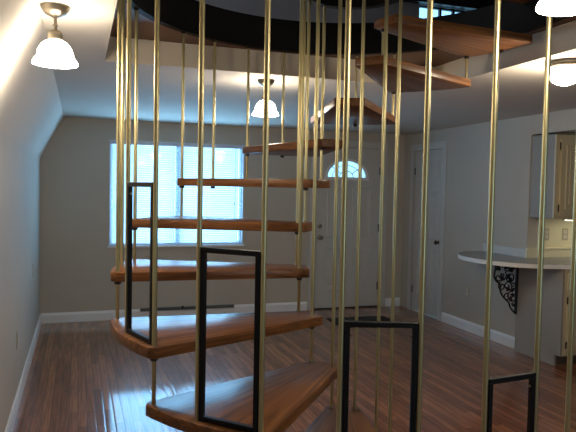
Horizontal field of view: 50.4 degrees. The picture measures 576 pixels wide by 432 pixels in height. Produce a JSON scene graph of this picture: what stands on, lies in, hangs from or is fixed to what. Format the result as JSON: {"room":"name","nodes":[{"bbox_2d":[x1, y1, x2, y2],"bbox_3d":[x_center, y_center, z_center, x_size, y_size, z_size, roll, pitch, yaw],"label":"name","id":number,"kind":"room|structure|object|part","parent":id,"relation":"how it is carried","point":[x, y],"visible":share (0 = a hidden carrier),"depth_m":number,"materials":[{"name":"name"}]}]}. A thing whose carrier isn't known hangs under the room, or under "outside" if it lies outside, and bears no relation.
{"room":"living room","nodes":[
{"label":"living room","id":0,"kind":"room"},
{"bbox_2d":[0,129,39,431],"bbox_3d":[-1.293,0.499,2.312,0.150,1.830,9.358,0,3,-19],"label":"wall","id":1,"kind":"structure","parent":0,"point":[19,166],"depth_m":4.16,"materials":[{"name":"paint"}]},
{"bbox_2d":[5,313,41,431],"bbox_3d":[-1.247,1.355,2.423,0.014,0.112,9.258,0,3,-19],"label":"baseboard","id":2,"kind":"structure","parent":1,"relation":"attached to","point":[13,414],"depth_m":4.53,"materials":[{"name":"paint"}]},
{"bbox_2d":[0,0,63,157],"bbox_3d":[-1.150,-0.707,2.353,0.339,0.580,9.258,0,3,-19],"label":"ceiling","id":3,"kind":"structure","parent":0,"point":[31,112],"depth_m":3.17,"materials":[{"name":"paint"}]},
{"bbox_2d":[40,117,404,314],"bbox_3d":[-0.640,-0.177,7.525,4.854,2.750,0.140,0,3,-19],"label":"wall","id":4,"kind":"structure","parent":0,"point":[77,262],"depth_m":7.09,"materials":[{"name":"paint"}]},
{"bbox_2d":[42,302,306,323],"bbox_3d":[-1.246,1.142,7.302,3.142,0.112,0.014,0,3,-19],"label":"baseboard","id":5,"kind":"structure","parent":4,"relation":"attached to","point":[61,317],"depth_m":7.16,"materials":[{"name":"paint"}]},
{"bbox_2d":[108,140,243,247],"bbox_3d":[-1.304,-0.252,7.265,1.600,1.229,0.145,0,3,-19],"label":"window","id":6,"kind":"structure","parent":4,"relation":"in","point":[110,144],"depth_m":7.27,"materials":[{"name":"plastic"}]},
{"bbox_2d":[111,141,178,244],"bbox_3d":[-1.663,-0.259,7.127,0.765,1.193,0.036,0,3,-19],"label":"window blind","id":7,"kind":"object","parent":6,"relation":"attached to","point":[112,142],"visible":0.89,"depth_m":7.14,"materials":[{"name":"plastic"}]},
{"bbox_3d":[-1.975,-0.253,7.021,0.002,1.155,0.034,0,3,-19],"label":"ladder cord","id":8,"kind":"part","parent":7,"relation":"part of","materials":[{"name":"fabric"}]},
{"bbox_3d":[-1.674,0.327,7.152,0.757,0.020,0.024,0,3,-19],"label":"rail","id":9,"kind":"part","parent":7,"relation":"part of","materials":[{"name":"plastic"}]},
{"bbox_3d":[-1.304,0.354,7.261,1.600,0.020,0.080,0,3,-19],"label":"sill","id":10,"kind":"part","parent":6,"relation":"part of","materials":[{"name":"paint"}]},
{"bbox_2d":[178,144,241,244],"bbox_3d":[-0.933,-0.255,7.369,0.769,1.193,0.051,0,3,-19],"label":"window blind","id":11,"kind":"object","parent":6,"relation":"attached to","point":[185,145],"visible":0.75,"depth_m":7.39,"materials":[{"name":"plastic"}]},
{"bbox_3d":[-0.947,0.330,7.401,0.761,0.020,0.024,0,3,-19],"label":"rail","id":12,"kind":"part","parent":11,"relation":"part of","materials":[{"name":"plastic"}]},
{"bbox_3d":[-0.642,-0.359,7.444,0.019,0.929,0.015,0,3,-19],"label":"pull cord","id":13,"kind":"part","parent":11,"relation":"part of","materials":[{"name":"white fabric"}]},
{"bbox_2d":[157,306,195,310],"bbox_3d":[-1.320,1.089,7.250,0.447,0.043,0.030,0,3,-19],"label":"air vent","id":14,"kind":"object","parent":4,"relation":"in","point":[189,307],"depth_m":7.25,"materials":[{"name":"metal"}]},
{"bbox_2d":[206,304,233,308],"bbox_3d":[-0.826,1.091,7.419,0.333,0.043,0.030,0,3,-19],"label":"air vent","id":15,"kind":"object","parent":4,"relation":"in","point":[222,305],"depth_m":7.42,"materials":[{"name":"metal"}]},
{"bbox_2d":[314,305,376,309],"bbox_3d":[0.745,1.195,8.056,0.944,0.014,0.120,0,3,-19],"label":"trim","id":16,"kind":"structure","parent":4,"relation":"attached to","point":[372,305],"depth_m":8.01,"materials":[{"name":"brown wood"}]},
{"bbox_2d":[314,148,380,307],"bbox_3d":[0.781,0.157,7.966,0.908,2.073,0.125,0,3,-19],"label":"door","id":17,"kind":"structure","parent":4,"relation":"in","point":[368,284],"depth_m":8.00,"materials":[{"name":"paint"}]},
{"bbox_3d":[0.762,-0.604,7.943,0.624,0.276,0.030,0,3,-19],"label":"fanlight frame","id":18,"kind":"part","parent":17,"relation":"part of","materials":[{"name":"paint"}]},
{"bbox_2d":[308,139,387,309],"bbox_3d":[0.788,0.121,7.942,1.084,2.172,0.021,0,3,-19],"label":"trim","id":19,"kind":"structure","parent":4,"relation":"attached to","point":[350,143],"depth_m":8.03,"materials":[{"name":"paint"}]},
{"bbox_2d":[385,297,399,306],"bbox_3d":[1.398,1.152,8.206,0.219,0.112,0.014,0,3,-19],"label":"baseboard","id":20,"kind":"structure","parent":4,"relation":"attached to","point":[387,300],"depth_m":8.19,"materials":[{"name":"paint"}]},
{"bbox_2d":[12,306,575,431],"bbox_3d":[2.143,1.472,3.609,7.600,0.100,9.700,0,3,-19],"label":"floor","id":21,"kind":"structure","parent":0,"point":[80,378],"depth_m":5.00,"materials":[{"name":"brown wood"}]},
{"bbox_2d":[110,0,575,431],"bbox_3d":[0.293,0.097,3.002,2.228,2.632,2.234,2,3,24],"label":"spiral staircase","id":22,"kind":"structure","parent":21,"relation":"on","point":[270,401],"depth_m":2.66,"materials":[{"name":"brown wood"}]},
{"bbox_3d":[-0.752,0.369,2.703,0.015,0.172,0.015,0,3,-19],"label":"spacer rod","id":23,"kind":"part","parent":22,"relation":"part of","materials":[{"name":"gold metal"}]},
{"bbox_3d":[-0.785,0.139,3.137,0.015,0.170,0.015,0,3,-19],"label":"spacer rod","id":24,"kind":"part","parent":22,"relation":"part of","materials":[{"name":"gold metal"}]},
{"bbox_3d":[-0.565,0.172,2.349,0.018,0.602,0.235,-1,3,-37],"label":"guard frame","id":25,"kind":"part","parent":22,"relation":"part of","materials":[{"name":"black metal"}]},
{"bbox_3d":[-0.496,0.606,2.267,0.015,0.177,0.015,0,3,-19],"label":"spacer rod","id":26,"kind":"part","parent":22,"relation":"part of","materials":[{"name":"gold metal"}]},
{"bbox_3d":[-0.620,-0.091,3.575,0.015,0.180,0.015,0,3,-19],"label":"spacer rod","id":27,"kind":"part","parent":22,"relation":"part of","materials":[{"name":"gold metal"}]},
{"bbox_3d":[-0.196,0.409,2.049,0.233,0.599,0.018,2,3,27],"label":"guard frame","id":28,"kind":"part","parent":22,"relation":"part of","materials":[{"name":"black metal"}]},
{"bbox_3d":[-0.262,-0.314,3.913,0.015,0.172,0.015,0,3,-19],"label":"spacer rod","id":29,"kind":"part","parent":22,"relation":"part of","materials":[{"name":"gold metal"}]},
{"bbox_3d":[0.045,0.159,3.040,0.015,0.170,0.015,0,3,-19],"label":"spacer rod","id":30,"kind":"part","parent":22,"relation":"part of","materials":[{"name":"gold metal"}]},
{"bbox_3d":[0.052,0.374,2.929,0.015,0.172,0.015,0,3,-19],"label":"spacer rod","id":31,"kind":"part","parent":22,"relation":"part of","materials":[{"name":"gold metal"}]},
{"bbox_3d":[0.088,-0.059,3.134,0.015,0.180,0.015,0,3,-19],"label":"spacer rod","id":32,"kind":"part","parent":22,"relation":"part of","materials":[{"name":"gold metal"}]},
{"bbox_3d":[0.109,0.593,2.842,0.015,0.177,0.015,0,3,-19],"label":"spacer rod","id":33,"kind":"part","parent":22,"relation":"part of","materials":[{"name":"gold metal"}]},
{"bbox_3d":[0.174,-0.275,3.202,0.015,0.172,0.015,0,3,-19],"label":"spacer rod","id":34,"kind":"part","parent":22,"relation":"part of","materials":[{"name":"gold metal"}]},
{"bbox_3d":[0.200,0.800,2.793,0.015,0.153,0.015,0,3,-19],"label":"spacer rod","id":35,"kind":"part","parent":22,"relation":"part of","materials":[{"name":"gold metal"}]},
{"bbox_3d":[0.289,0.623,1.943,0.233,0.582,0.018,1,2,0],"label":"guard frame","id":36,"kind":"part","parent":22,"relation":"part of","materials":[{"name":"black metal"}]},
{"bbox_3d":[0.488,-0.887,3.140,0.015,0.144,0.015,0,3,-19],"label":"spacer rod","id":37,"kind":"part","parent":22,"relation":"part of","materials":[{"name":"gold metal"}]},
{"bbox_3d":[0.685,-0.725,3.986,0.015,0.168,0.015,0,3,-19],"label":"spacer rod","id":38,"kind":"part","parent":22,"relation":"part of","materials":[{"name":"gold metal"}]},
{"bbox_3d":[1.084,-0.901,3.725,0.015,0.144,0.015,0,3,-19],"label":"spacer rod","id":39,"kind":"part","parent":22,"relation":"part of","materials":[{"name":"gold metal"}]},
{"bbox_3d":[0.738,0.834,2.051,0.206,0.606,0.018,0,3,-25],"label":"guard frame","id":40,"kind":"part","parent":22,"relation":"part of","materials":[{"name":"black metal"}]},
{"bbox_2d":[327,316,390,325],"bbox_3d":[0.882,1.236,7.176,0.740,0.012,0.480,0,3,-16],"label":"doormat","id":41,"kind":"object","parent":21,"relation":"on","point":[365,318],"visible":0.4,"depth_m":7.28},
{"bbox_2d":[514,268,575,364],"bbox_3d":[3.066,0.899,5.931,1.555,0.877,0.643,0,3,-19],"label":"base cabinet","id":42,"kind":"object","parent":21,"relation":"on","point":[556,282],"visible":0.88,"depth_m":5.59,"materials":[{"name":"beige wood"}]},
{"bbox_2d":[493,265,517,313],"bbox_3d":[2.095,0.699,5.918,0.280,0.513,0.024,0,3,-19],"label":"bracket","id":43,"kind":"object","parent":42,"relation":"attached to","point":[498,268],"visible":0.91,"depth_m":5.93,"materials":[{"name":"metal"}]},
{"bbox_2d":[458,243,571,268],"bbox_3d":[2.746,0.377,6.117,2.084,0.132,1.265,0,3,-19],"label":"countertop","id":44,"kind":"structure","parent":42,"relation":"on","point":[554,258],"depth_m":5.92,"materials":[{"name":"grey stone"}]},
{"bbox_3d":[3.162,0.862,5.683,1.535,0.777,0.020,0,3,-19],"label":"frame","id":45,"kind":"part","parent":42,"relation":"part of","materials":[{"name":"beige wood"}]},
{"bbox_3d":[2.669,0.585,5.480,0.400,0.150,0.019,0,3,-19],"label":"drawer","id":46,"kind":"part","parent":42,"relation":"part of","materials":[{"name":"beige wood"}]},
{"bbox_3d":[2.664,0.949,5.492,0.400,0.540,0.026,0,3,-19],"label":"door","id":47,"kind":"part","parent":42,"relation":"part of","materials":[{"name":"beige wood"}]},
{"bbox_2d":[38,0,575,134],"bbox_3d":[2.338,-0.937,3.559,7.080,0.145,9.308,0,3,-19],"label":"ceiling","id":48,"kind":"structure","parent":0,"point":[88,90],"depth_m":4.80,"materials":[{"name":"paint"}]},
{"bbox_2d":[32,2,77,68],"bbox_3d":[-0.982,-0.762,2.585,0.184,0.242,0.184,0,3,-19],"label":"pendant lamp","id":49,"kind":"object","parent":48,"relation":"hanging from","point":[53,52],"visible":1,"depth_m":2.55,"materials":[{"name":"white glass"}]},
{"bbox_3d":[-0.983,-0.692,2.588,0.184,0.101,0.184,0,3,-19],"label":"lamp shade","id":50,"kind":"part","parent":49,"relation":"part of","materials":[{"name":"white glass"}]},
{"bbox_3d":[-0.981,-0.809,2.583,0.022,0.061,0.022,0,3,-19],"label":"stem","id":51,"kind":"part","parent":49,"relation":"part of","materials":[{"name":"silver metal"}]},
{"bbox_2d":[252,79,278,116],"bbox_3d":[-0.154,-0.819,4.243,0.184,0.242,0.184,0,3,-19],"label":"pendant lamp","id":52,"kind":"object","parent":48,"relation":"hanging from","point":[258,111],"visible":0.7,"depth_m":4.20,"materials":[{"name":"white glass"}]},
{"bbox_3d":[-0.156,-0.748,4.246,0.184,0.101,0.184,0,3,-19],"label":"lamp shade","id":53,"kind":"part","parent":52,"relation":"part of","materials":[{"name":"white glass"}]},
{"bbox_2d":[102,0,575,82],"bbox_3d":[0.343,-0.946,2.963,2.295,0.147,2.292,0,3,-19],"label":"ceiling opening edge","id":54,"kind":"structure","parent":48,"relation":"attached to","point":[563,36],"depth_m":3.85,"materials":[{"name":"paint"}]},
{"bbox_2d":[536,0,575,15],"bbox_3d":[0.774,-0.689,1.658,0.184,0.242,0.184,0,3,-19],"label":"pendant lamp","id":55,"kind":"object","parent":48,"relation":"hanging from","point":[544,7],"visible":1,"depth_m":1.74,"materials":[{"name":"white glass"}]},
{"bbox_2d":[550,59,575,85],"bbox_3d":[1.577,-0.808,3.481,0.198,0.132,0.198,0,3,-19],"label":"ceiling lamp","id":56,"kind":"object","parent":48,"relation":"attached to","point":[563,71],"visible":0.83,"depth_m":3.42,"materials":[{"name":"white glass"}]},
{"bbox_2d":[197,0,469,22],"bbox_3d":[0.787,-2.392,7.618,7.600,1.980,0.120,0,3,-19],"label":"wall","id":57,"kind":"structure","parent":0,"point":[280,9],"depth_m":7.33,"materials":[{"name":"paint"}]},
{"bbox_2d":[419,5,464,15],"bbox_3d":[2.222,-2.494,8.092,1.180,0.435,0.040,0,3,-19],"label":"window","id":58,"kind":"structure","parent":57,"relation":"in","point":[440,10],"depth_m":8.00,"materials":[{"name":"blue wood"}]},
{"bbox_2d":[403,0,487,9],"bbox_3d":[2.134,-2.801,7.936,2.050,0.180,0.090,0,3,-19],"label":"trim","id":59,"kind":"structure","parent":57,"relation":"attached to","point":[458,4],"depth_m":7.93,"materials":[{"name":"brown wood"}]},
{"bbox_2d":[110,3,575,66],"bbox_3d":[2.206,-1.019,3.453,7.600,0.020,9.600,0,3,-19],"label":"floor","id":60,"kind":"structure","parent":0,"point":[146,27],"depth_m":3.72,"materials":[{"name":"brown wood"}]},
{"bbox_2d":[400,108,575,336],"bbox_3d":[3.084,0.283,3.849,0.120,2.290,9.258,0,3,-19],"label":"wall","id":61,"kind":"structure","parent":0,"point":[468,146],"depth_m":6.62,"materials":[{"name":"paint"}]},
{"bbox_2d":[411,149,441,317],"bbox_3d":[1.725,0.205,7.644,0.105,2.045,0.647,0,3,-19],"label":"door","id":62,"kind":"structure","parent":61,"relation":"in","point":[435,156],"depth_m":7.59,"materials":[{"name":"paint"}]},
{"bbox_2d":[407,141,446,320],"bbox_3d":[1.716,0.168,7.635,0.021,2.140,0.810,0,3,-19],"label":"trim","id":63,"kind":"structure","parent":61,"relation":"attached to","point":[436,145],"depth_m":7.34,"materials":[{"name":"paint"}]},
{"bbox_2d":[465,286,468,296],"bbox_3d":[1.996,0.844,6.828,0.008,0.116,0.072,0,3,-19],"label":"wall outlet","id":64,"kind":"object","parent":61,"relation":"attached to","point":[466,287],"visible":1,"depth_m":6.83,"materials":[{"name":"beige plastic"}]},
{"bbox_2d":[441,312,514,348],"bbox_3d":[2.045,1.231,6.671,0.014,0.112,1.315,0,3,-19],"label":"baseboard","id":65,"kind":"structure","parent":61,"relation":"attached to","point":[507,340],"depth_m":6.65,"materials":[{"name":"paint"}]},
{"bbox_2d":[488,0,503,5],"bbox_3d":[3.478,-2.373,8.342,1.800,1.980,0.030,0,3,-19],"label":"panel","id":66,"kind":"object","parent":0,"point":[490,2],"depth_m":8.03,"materials":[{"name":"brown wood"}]},
{"bbox_2d":[537,132,575,247],"bbox_3d":[3.627,0.181,6.431,2.576,2.290,0.120,0,3,-19],"label":"wall","id":67,"kind":"structure","parent":0,"point":[555,226],"depth_m":6.03,"materials":[{"name":"beige paint"}]},
{"bbox_2d":[544,228,548,239],"bbox_3d":[2.524,0.179,5.987,0.072,0.116,0.008,0,3,-19],"label":"wall outlet","id":68,"kind":"object","parent":67,"relation":"attached to","point":[546,236],"visible":0.73,"depth_m":5.99,"materials":[{"name":"beige plastic"}]},
{"bbox_2d":[529,134,575,218],"bbox_3d":[3.097,-0.366,5.963,1.484,0.773,0.369,0,3,-19],"label":"upper cabinet","id":69,"kind":"object","parent":67,"relation":"attached to","point":[561,147],"visible":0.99,"depth_m":5.63,"materials":[{"name":"beige wood"}]},
{"bbox_3d":[3.139,-0.358,5.842,1.484,0.770,0.018,0,3,-19],"label":"frame","id":70,"kind":"part","parent":69,"relation":"part of","materials":[{"name":"beige wood"}]},
{"bbox_3d":[2.696,-0.354,5.668,0.434,0.700,0.026,0,3,-19],"label":"door","id":71,"kind":"part","parent":69,"relation":"part of","materials":[{"name":"beige wood"}]},
{"bbox_2d":[562,228,567,239],"bbox_3d":[2.742,0.180,6.061,0.072,0.116,0.008,0,3,-19],"label":"wall outlet","id":72,"kind":"object","parent":67,"relation":"attached to","point":[564,230],"visible":1,"depth_m":6.06,"materials":[{"name":"beige plastic"}]}
]}

